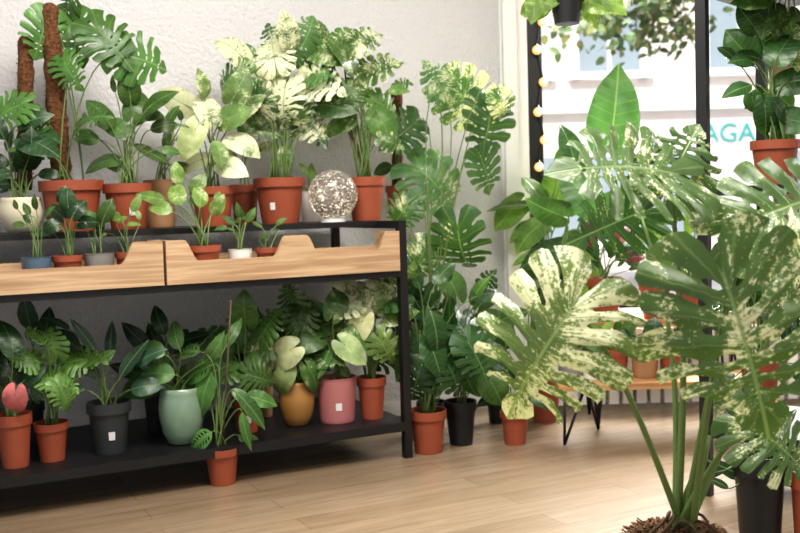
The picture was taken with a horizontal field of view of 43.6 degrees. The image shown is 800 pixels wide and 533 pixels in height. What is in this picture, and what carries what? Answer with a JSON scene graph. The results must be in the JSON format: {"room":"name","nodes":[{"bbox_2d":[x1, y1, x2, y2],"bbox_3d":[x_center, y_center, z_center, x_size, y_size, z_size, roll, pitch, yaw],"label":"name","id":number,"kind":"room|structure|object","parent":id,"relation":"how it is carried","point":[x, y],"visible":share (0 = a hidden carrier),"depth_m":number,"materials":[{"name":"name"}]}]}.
{"room":"plant shop","nodes":[
{"label":"plant shop","id":0,"kind":"room"},
{"bbox_2d":[0,0,504,426],"bbox_3d":[-1.963,-0.578,3.846,5.500,2.800,0.200,-3,4,-27],"label":"wall","id":1,"kind":"structure","parent":0,"point":[185,32],"depth_m":4.34,"materials":[{"name":"white paint"}]},
{"bbox_2d":[383,387,509,415],"bbox_3d":[-1.879,0.789,3.831,5.490,0.070,0.015,-3,4,-27],"label":"baseboard","id":2,"kind":"structure","parent":1,"relation":"attached to","point":[394,407],"depth_m":4.76,"materials":[{"name":"white paint"}]},
{"bbox_2d":[498,0,778,392],"bbox_3d":[2.528,-0.784,5.031,4.100,2.800,0.270,-2,4,0],"label":"wall window","id":3,"kind":"structure","parent":1,"relation":"in","point":[521,24],"depth_m":4.94,"materials":[{"name":"white paint"}]},
{"bbox_2d":[526,19,750,307],"bbox_3d":[2.456,-0.857,5.027,3.640,2.050,0.070,-2,4,0],"label":"window","id":4,"kind":"structure","parent":3,"relation":"attached to","point":[534,73],"depth_m":4.99,"materials":[{"name":"black metal"}]},
{"bbox_2d":[532,18,548,303],"bbox_3d":[0.698,-0.790,4.953,0.080,1.990,0.056,-2,4,0],"label":"string lights","id":5,"kind":"object","parent":4,"relation":"hanging from","point":[543,81],"visible":0.65,"depth_m":4.95,"materials":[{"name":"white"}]},
{"bbox_2d":[0,397,799,532],"bbox_3d":[-0.371,0.980,1.362,11.200,0.100,8.600,-2,4,0],"label":"floor","id":6,"kind":"structure","parent":0,"point":[602,480],"depth_m":3.55,"materials":[{"name":"laminate"}]},
{"bbox_2d":[0,220,412,488],"bbox_3d":[-1.093,0.334,3.761,2.182,0.940,0.692,-3,4,-27],"label":"metal shelving unit","id":7,"kind":"object","parent":6,"relation":"on","point":[145,449],"visible":0.56,"depth_m":3.74,"materials":[{"name":"black metal"}]},
{"bbox_2d":[0,320,46,468],"bbox_3d":[-1.363,0.432,3.442,0.293,0.506,0.184,0,4,25],"label":"potted aglaonema","id":8,"kind":"object","parent":7,"relation":"on","point":[15,422],"visible":1,"depth_m":3.38,"materials":[{"name":"ceramic"}]},
{"bbox_2d":[0,111,63,232],"bbox_3d":[-1.391,-0.349,3.658,0.316,0.450,0.220,-2,4,-9],"label":"potted plant","id":9,"kind":"object","parent":7,"relation":"on","point":[33,144],"visible":0.98,"depth_m":3.61,"materials":[{"name":"green plant"}]},
{"bbox_2d":[17,301,92,443],"bbox_3d":[-1.395,0.381,3.789,0.459,0.568,0.229,-2,4,-8],"label":"potted calathea","id":10,"kind":"object","parent":7,"relation":"on","point":[27,315],"visible":0.45,"depth_m":3.76,"materials":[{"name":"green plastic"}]},
{"bbox_2d":[9,326,115,462],"bbox_3d":[-1.191,0.441,3.493,0.350,0.472,0.238,-2,4,0],"label":"monstera","id":11,"kind":"object","parent":7,"relation":"on","point":[51,433],"visible":0.95,"depth_m":3.47,"materials":[{"name":"plant"}]},
{"bbox_2d":[0,240,164,295],"bbox_3d":[-1.267,0.008,3.368,0.895,0.155,0.197,-3,4,-27],"label":"wooden crate","id":12,"kind":"object","parent":7,"relation":"on","point":[143,263],"visible":1,"depth_m":3.39,"materials":[{"name":"brown wood"}]},
{"bbox_2d":[13,194,54,268],"bbox_3d":[-1.245,-0.089,3.395,0.102,0.317,0.159,-5,5,-44],"label":"seedling","id":13,"kind":"object","parent":12,"relation":"in","point":[32,262],"visible":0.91,"depth_m":3.38,"materials":[{"name":"green plant"}]},
{"bbox_2d":[38,185,98,267],"bbox_3d":[-1.172,-0.108,3.456,0.222,0.345,0.137,0,4,20],"label":"seedling","id":14,"kind":"object","parent":12,"relation":"in","point":[68,207],"visible":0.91,"depth_m":3.42,"materials":[{"name":"plant"}]},
{"bbox_2d":[74,198,115,265],"bbox_3d":[-1.062,-0.090,3.502,0.120,0.296,0.161,-4,4,-33],"label":"seedling","id":15,"kind":"object","parent":12,"relation":"in","point":[106,211],"visible":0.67,"depth_m":3.48,"materials":[{"name":"green plant"}]},
{"bbox_2d":[99,194,141,264],"bbox_3d":[-0.990,-0.101,3.539,0.159,0.309,0.134,-2,4,-12],"label":"seedling","id":16,"kind":"object","parent":12,"relation":"in","point":[135,204],"visible":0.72,"depth_m":3.53,"materials":[{"name":"plant"}]},
{"bbox_2d":[0,0,166,231],"bbox_3d":[-1.201,-0.593,3.708,0.615,0.919,0.303,-2,4,0],"label":"monstera","id":17,"kind":"object","parent":7,"relation":"on","point":[55,19],"visible":0.82,"depth_m":3.68,"materials":[{"name":"plant"}]},
{"bbox_2d":[39,317,166,455],"bbox_3d":[-1.060,0.420,3.601,0.469,0.494,0.198,-2,4,0],"label":"potted plant","id":18,"kind":"object","parent":7,"relation":"on","point":[108,416],"visible":0.91,"depth_m":3.56,"materials":[{"name":"green plant"}]},
{"bbox_2d":[74,71,179,229],"bbox_3d":[-1.030,-0.444,3.789,0.427,0.602,0.265,-2,4,0],"label":"potted plant","id":19,"kind":"object","parent":7,"relation":"on","point":[136,104],"visible":0.96,"depth_m":3.74,"materials":[{"name":"plant"}]},
{"bbox_2d":[110,305,211,431],"bbox_3d":[-0.935,0.396,3.903,0.418,0.498,0.137,-2,4,0],"label":"potted calathea","id":20,"kind":"object","parent":7,"relation":"on","point":[159,324],"visible":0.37,"depth_m":3.89,"materials":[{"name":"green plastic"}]},
{"bbox_2d":[134,105,195,227],"bbox_3d":[-0.927,-0.399,4.008,0.293,0.479,0.168,-2,4,0],"label":"potted syngonium","id":21,"kind":"object","parent":7,"relation":"on","point":[159,185],"visible":0.6,"depth_m":3.95,"materials":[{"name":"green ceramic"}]},
{"bbox_2d":[120,321,230,444],"bbox_3d":[-0.846,0.425,3.717,0.425,0.456,0.232,-2,4,0],"label":"potted plant","id":22,"kind":"object","parent":7,"relation":"on","point":[180,417],"visible":0.72,"depth_m":3.64,"materials":[{"name":"green ceramic"}]},
{"bbox_2d":[159,67,265,225],"bbox_3d":[-0.739,-0.463,3.896,0.434,0.610,0.224,-2,4,0],"label":"potted plant","id":23,"kind":"object","parent":7,"relation":"on","point":[237,88],"visible":0.88,"depth_m":3.86,"materials":[{"name":"plant"}]},
{"bbox_2d":[197,288,283,432],"bbox_3d":[-0.613,0.359,3.827,0.356,0.560,0.215,-2,4,0],"label":"potted plant","id":24,"kind":"object","parent":7,"relation":"on","point":[244,307],"visible":0.73,"depth_m":3.81,"materials":[{"name":"plant"}]},
{"bbox_2d":[228,129,279,223],"bbox_3d":[-0.643,-0.459,4.182,0.284,0.561,0.162,-2,4,0],"label":"potted syngonium","id":25,"kind":"object","parent":7,"relation":"on","point":[245,195],"visible":0.36,"depth_m":4.14,"materials":[{"name":"ceramic"}]},
{"bbox_2d":[230,303,288,417],"bbox_3d":[-0.590,0.385,4.132,0.298,0.470,0.192,-2,4,0],"label":"potted plant","id":26,"kind":"object","parent":7,"relation":"on","point":[267,412],"visible":0.13,"depth_m":4.10,"materials":[{"name":"green plant"}]},
{"bbox_2d":[157,230,399,284],"bbox_3d":[-0.452,-0.041,3.775,0.910,0.155,0.197,-3,4,-27],"label":"wooden crate","id":27,"kind":"object","parent":7,"relation":"on","point":[295,255],"visible":0.92,"depth_m":3.69,"materials":[{"name":"brown wood"}]},
{"bbox_2d":[136,161,225,259],"bbox_3d":[-0.785,-0.174,3.664,0.293,0.428,0.191,0,4,25],"label":"potted plant","id":28,"kind":"object","parent":27,"relation":"in","point":[177,194],"visible":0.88,"depth_m":3.64,"materials":[{"name":"plant"}]},
{"bbox_2d":[215,202,255,258],"bbox_3d":[-0.608,-0.104,3.720,0.123,0.271,0.136,-1,4,16],"label":"seedling","id":29,"kind":"object","parent":27,"relation":"in","point":[240,252],"visible":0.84,"depth_m":3.69,"materials":[{"name":"green plant"}]},
{"bbox_2d":[251,218,286,256],"bbox_3d":[-0.491,-0.079,3.772,0.140,0.207,0.132,0,4,31],"label":"seedling","id":30,"kind":"object","parent":27,"relation":"in","point":[263,251],"visible":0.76,"depth_m":3.73,"materials":[{"name":"plant"}]},
{"bbox_2d":[214,9,356,223],"bbox_3d":[-0.456,-0.608,4.093,0.568,0.857,0.291,-2,4,0],"label":"monstera","id":31,"kind":"object","parent":7,"relation":"on","point":[279,197],"visible":0.91,"depth_m":4.03,"materials":[{"name":"plant"}]},
{"bbox_2d":[250,284,344,426],"bbox_3d":[-0.401,0.341,3.970,0.385,0.566,0.259,-2,4,0],"label":"potted plant","id":32,"kind":"object","parent":7,"relation":"on","point":[296,390],"visible":0.87,"depth_m":3.91,"materials":[{"name":"green plant"}]},
{"bbox_2d":[289,163,321,221],"bbox_3d":[-0.369,-0.317,4.258,0.274,0.253,0.104,0,4,27],"label":"potted peperomia","id":33,"kind":"object","parent":7,"relation":"on","point":[308,215],"visible":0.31,"depth_m":4.23,"materials":[{"name":"white ceramic"}]},
{"bbox_2d":[292,289,373,423],"bbox_3d":[-0.265,0.355,3.978,0.329,0.529,0.198,-2,4,0],"label":"potted plant","id":34,"kind":"object","parent":7,"relation":"on","point":[336,391],"visible":0.9,"depth_m":3.93,"materials":[{"name":"green plant"}]},
{"bbox_2d":[308,170,357,221],"bbox_3d":[-0.275,-0.289,4.092,0.205,0.213,0.205,-2,4,0],"label":"globe lamp","id":35,"kind":"object","parent":7,"relation":"on","point":[332,194],"visible":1,"depth_m":4.02,"materials":[{"name":"silver glass"}]},
{"bbox_2d":[300,20,413,220],"bbox_3d":[-0.182,-0.621,4.188,0.507,0.856,0.280,-3,4,-16],"label":"monstera","id":36,"kind":"object","parent":7,"relation":"on","point":[379,121],"visible":0.84,"depth_m":4.14,"materials":[{"name":"plant"}]},
{"bbox_2d":[323,261,420,419],"bbox_3d":[-0.114,0.276,4.063,0.419,0.669,0.252,-2,4,-12],"label":"monstera","id":37,"kind":"object","parent":7,"relation":"on","point":[370,295],"visible":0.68,"depth_m":3.99,"materials":[{"name":"plant"}]},
{"bbox_2d":[366,94,421,220],"bbox_3d":[-0.027,-0.502,4.439,0.286,0.627,0.110,-2,4,-7],"label":"potted plant","id":38,"kind":"object","parent":7,"relation":"on","point":[383,168],"visible":0.38,"depth_m":4.44,"materials":[{"name":"plant"}]},
{"bbox_2d":[175,300,276,486],"bbox_3d":[-0.645,0.457,3.679,0.376,0.674,0.189,-2,4,0],"label":"potted plant","id":39,"kind":"object","parent":6,"relation":"on","point":[222,469],"visible":0.88,"depth_m":3.65,"materials":[{"name":"plant"}]},
{"bbox_2d":[369,254,499,454],"bbox_3d":[0.150,0.344,4.075,0.553,0.804,0.322,-2,4,0],"label":"potted plant","id":40,"kind":"object","parent":6,"relation":"on","point":[442,350],"visible":0.88,"depth_m":4.00,"materials":[{"name":"plant"}]},
{"bbox_2d":[379,60,515,406],"bbox_3d":[0.220,-0.075,4.315,0.598,1.608,0.271,-2,4,0],"label":"monstera","id":41,"kind":"object","parent":6,"relation":"on","point":[447,94],"visible":0.78,"depth_m":4.29,"materials":[{"name":"green plant"}]},
{"bbox_2d":[435,268,527,445],"bbox_3d":[0.351,0.371,4.179,0.385,0.727,0.292,-2,4,-5],"label":"potted plant","id":42,"kind":"object","parent":6,"relation":"on","point":[460,410],"visible":0.44,"depth_m":4.12,"materials":[{"name":"green plant"}]},
{"bbox_2d":[471,326,514,423],"bbox_3d":[0.402,0.476,4.556,0.250,0.468,0.122,-1,4,11],"label":"potted calathea","id":43,"kind":"object","parent":6,"relation":"on","point":[493,411],"visible":0.12,"depth_m":4.52,"materials":[{"name":"black plastic"}]},
{"bbox_2d":[477,361,547,444],"bbox_3d":[0.490,0.542,4.171,0.328,0.377,0.200,-2,4,-13],"label":"potted calathea","id":44,"kind":"object","parent":6,"relation":"on","point":[514,430],"visible":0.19,"depth_m":4.11,"materials":[{"name":"ceramic"}]},
{"bbox_2d":[486,149,645,398],"bbox_3d":[0.852,0.049,4.692,0.868,1.276,0.255,-2,4,0],"label":"potted plant","id":45,"kind":"object","parent":6,"relation":"on","point":[530,232],"visible":0.21,"depth_m":4.71,"materials":[{"name":"green plant"}]},
{"bbox_2d":[519,63,639,423],"bbox_3d":[0.817,-0.100,4.522,0.534,1.596,0.234,-2,4,0],"label":"plant","id":46,"kind":"object","parent":6,"relation":"on","point":[614,102],"visible":0.44,"depth_m":4.43,"materials":[{"name":"green plant"}]},
{"bbox_2d":[474,121,799,532],"bbox_3d":[0.622,0.256,2.214,0.886,1.180,0.570,-1,4,15],"label":"monstera","id":47,"kind":"object","parent":6,"relation":"on","point":[741,251],"visible":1,"depth_m":2.14,"materials":[{"name":"green plant"}]},
{"bbox_2d":[550,315,756,444],"bbox_3d":[1.129,0.471,4.359,0.970,0.458,0.600,-2,4,0],"label":"plant stand","id":48,"kind":"object","parent":6,"relation":"on","point":[637,384],"visible":0.26,"depth_m":4.09,"materials":[{"name":"brown wood"}]},
{"bbox_2d":[558,345,584,374],"bbox_3d":[0.714,0.324,4.207,0.269,0.295,0.156,-1,4,14],"label":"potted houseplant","id":49,"kind":"object","parent":48,"relation":"on","point":[560,368],"visible":0.06,"depth_m":4.16,"materials":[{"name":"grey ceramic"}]},
{"bbox_2d":[572,322,612,379],"bbox_3d":[0.792,0.343,4.218,0.295,0.252,0.138,0,4,29],"label":"potted houseplant","id":50,"kind":"object","parent":48,"relation":"on","point":[608,325],"visible":0.23,"depth_m":4.16,"materials":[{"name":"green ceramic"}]},
{"bbox_2d":[584,321,639,367],"bbox_3d":[0.918,0.340,4.214,0.262,0.251,0.149,-4,4,-38],"label":"potted houseplant","id":51,"kind":"object","parent":48,"relation":"on","point":[620,358],"visible":0.21,"depth_m":4.18,"materials":[{"name":"plant"}]},
{"bbox_2d":[583,215,645,311],"bbox_3d":[0.931,-0.006,4.480,0.367,0.489,0.223,-2,4,0],"label":"potted stromanthe","id":52,"kind":"object","parent":48,"relation":"on","point":[633,256],"visible":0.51,"depth_m":4.42,"materials":[{"name":"plant"}]},
{"bbox_2d":[618,317,663,378],"bbox_3d":[1.025,0.343,4.205,0.267,0.239,0.145,-2,4,-9],"label":"potted houseplant","id":53,"kind":"object","parent":48,"relation":"on","point":[641,370],"visible":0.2,"depth_m":4.16,"materials":[{"name":"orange ceramic"}]},
{"bbox_2d":[608,207,685,318],"bbox_3d":[1.131,-0.026,4.505,0.409,0.512,0.187,-2,4,-11],"label":"potted houseplant","id":54,"kind":"object","parent":48,"relation":"on","point":[632,264],"visible":0.15,"depth_m":4.48,"materials":[{"name":"plant"}]},
{"bbox_2d":[644,327,679,368],"bbox_3d":[1.144,0.337,4.191,0.264,0.246,0.108,-2,4,0],"label":"potted houseplant","id":55,"kind":"object","parent":48,"relation":"on","point":[665,362],"visible":0.04,"depth_m":4.17,"materials":[{"name":"ceramic"}]},
{"bbox_2d":[647,212,719,304],"bbox_3d":[1.312,-0.030,4.531,0.471,0.507,0.227,-2,4,0],"label":"potted houseplant","id":56,"kind":"object","parent":48,"relation":"on","point":[687,228],"visible":0.09,"depth_m":4.49,"materials":[{"name":"plant"}]},
{"bbox_2d":[555,324,799,405],"bbox_3d":[2.189,0.444,4.825,2.910,0.395,0.090,-2,4,0],"label":"radiator","id":57,"kind":"object","parent":6,"relation":"on","point":[653,395],"visible":0.2,"depth_m":4.79,"materials":[{"name":"white metal"}]},
{"bbox_2d":[695,0,799,496],"bbox_3d":[1.452,-0.091,3.243,0.785,1.700,0.530,1,5,41],"label":"rack","id":58,"kind":"object","parent":6,"relation":"on","point":[702,70],"visible":0.16,"depth_m":3.27,"materials":[{"name":"black metal"}]},
{"bbox_2d":[712,237,799,405],"bbox_3d":[1.270,0.187,3.568,0.492,0.658,0.233,-2,4,-8],"label":"potted plant","id":59,"kind":"object","parent":58,"relation":"on","point":[755,297],"visible":0.11,"depth_m":3.52,"materials":[{"name":"plant"}]},
{"bbox_2d":[717,6,799,183],"bbox_3d":[1.248,-0.578,3.364,0.387,0.607,0.244,-2,4,0],"label":"potted plant","id":60,"kind":"object","parent":58,"relation":"on","point":[779,115],"visible":0.91,"depth_m":3.31,"materials":[{"name":"plant"}]},
{"bbox_2d":[730,0,799,72],"bbox_3d":[1.229,-0.852,3.321,0.300,0.428,0.229,-2,4,0],"label":"potted plant","id":61,"kind":"object","parent":58,"relation":"on","point":[782,22],"visible":0.91,"depth_m":3.31,"materials":[{"name":"green plant"}]},
{"bbox_2d":[704,402,797,532],"bbox_3d":[1.017,0.582,2.827,0.391,0.431,0.216,-2,4,0],"label":"potted calathea","id":62,"kind":"object","parent":6,"relation":"on","point":[759,507],"visible":0.38,"depth_m":2.75,"materials":[{"name":"black plastic"}]},
{"bbox_2d":[758,439,799,532],"bbox_3d":[1.093,0.613,2.782,0.216,0.370,0.183,0,4,22],"label":"potted houseplant","id":63,"kind":"object","parent":6,"relation":"on","point":[795,484],"visible":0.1,"depth_m":2.73,"materials":[{"name":"ceramic"}]},
{"bbox_3d":[-0.457,-1.904,1.035,11.200,0.100,8.300,-2,4,0],"label":"ceiling","id":64,"kind":"structure","parent":0,"visible":0},
{"bbox_2d":[520,0,626,29],"bbox_3d":[0.675,-1.503,3.926,0.409,1.120,0.158,-2,4,0],"label":"potted plant","id":65,"kind":"object","parent":64,"relation":"hanging from","point":[565,12],"visible":1,"depth_m":3.92,"materials":[{"name":"green plant"}]},
{"label":"outside","id":66,"kind":"structure","parent":0,"visible":0},
{"bbox_2d":[559,271,721,294],"bbox_3d":[4.015,0.441,9.852,28.000,0.280,8.400,-2,4,0],"label":"ground","id":67,"kind":"structure","parent":66,"point":[629,276],"depth_m":12.78,"materials":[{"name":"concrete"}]},
{"bbox_2d":[541,0,799,271],"bbox_3d":[3.858,-4.840,14.163,24.000,10.300,1.150,-2,4,0],"label":"facade","id":68,"kind":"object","parent":67,"relation":"on","point":[665,88],"visible":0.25,"depth_m":13.88,"materials":[{"name":"paint"}]},
{"bbox_2d":[710,123,754,141],"bbox_3d":[4.825,-1.873,13.905,1.257,0.252,0.024,-2,4,0],"label":"shop sign lettering","id":69,"kind":"object","parent":68,"relation":"attached to","point":[746,125],"visible":0.63,"depth_m":13.89,"materials":[{"name":"teal"}]},
{"bbox_2d":[541,0,799,288],"bbox_3d":[2.061,-1.841,8.750,2.499,4.530,1.957,-5,5,-44],"label":"street tree","id":70,"kind":"object","parent":67,"relation":"on","point":[655,8],"visible":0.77,"depth_m":8.98,"materials":[{"name":"green plant"}]}
]}

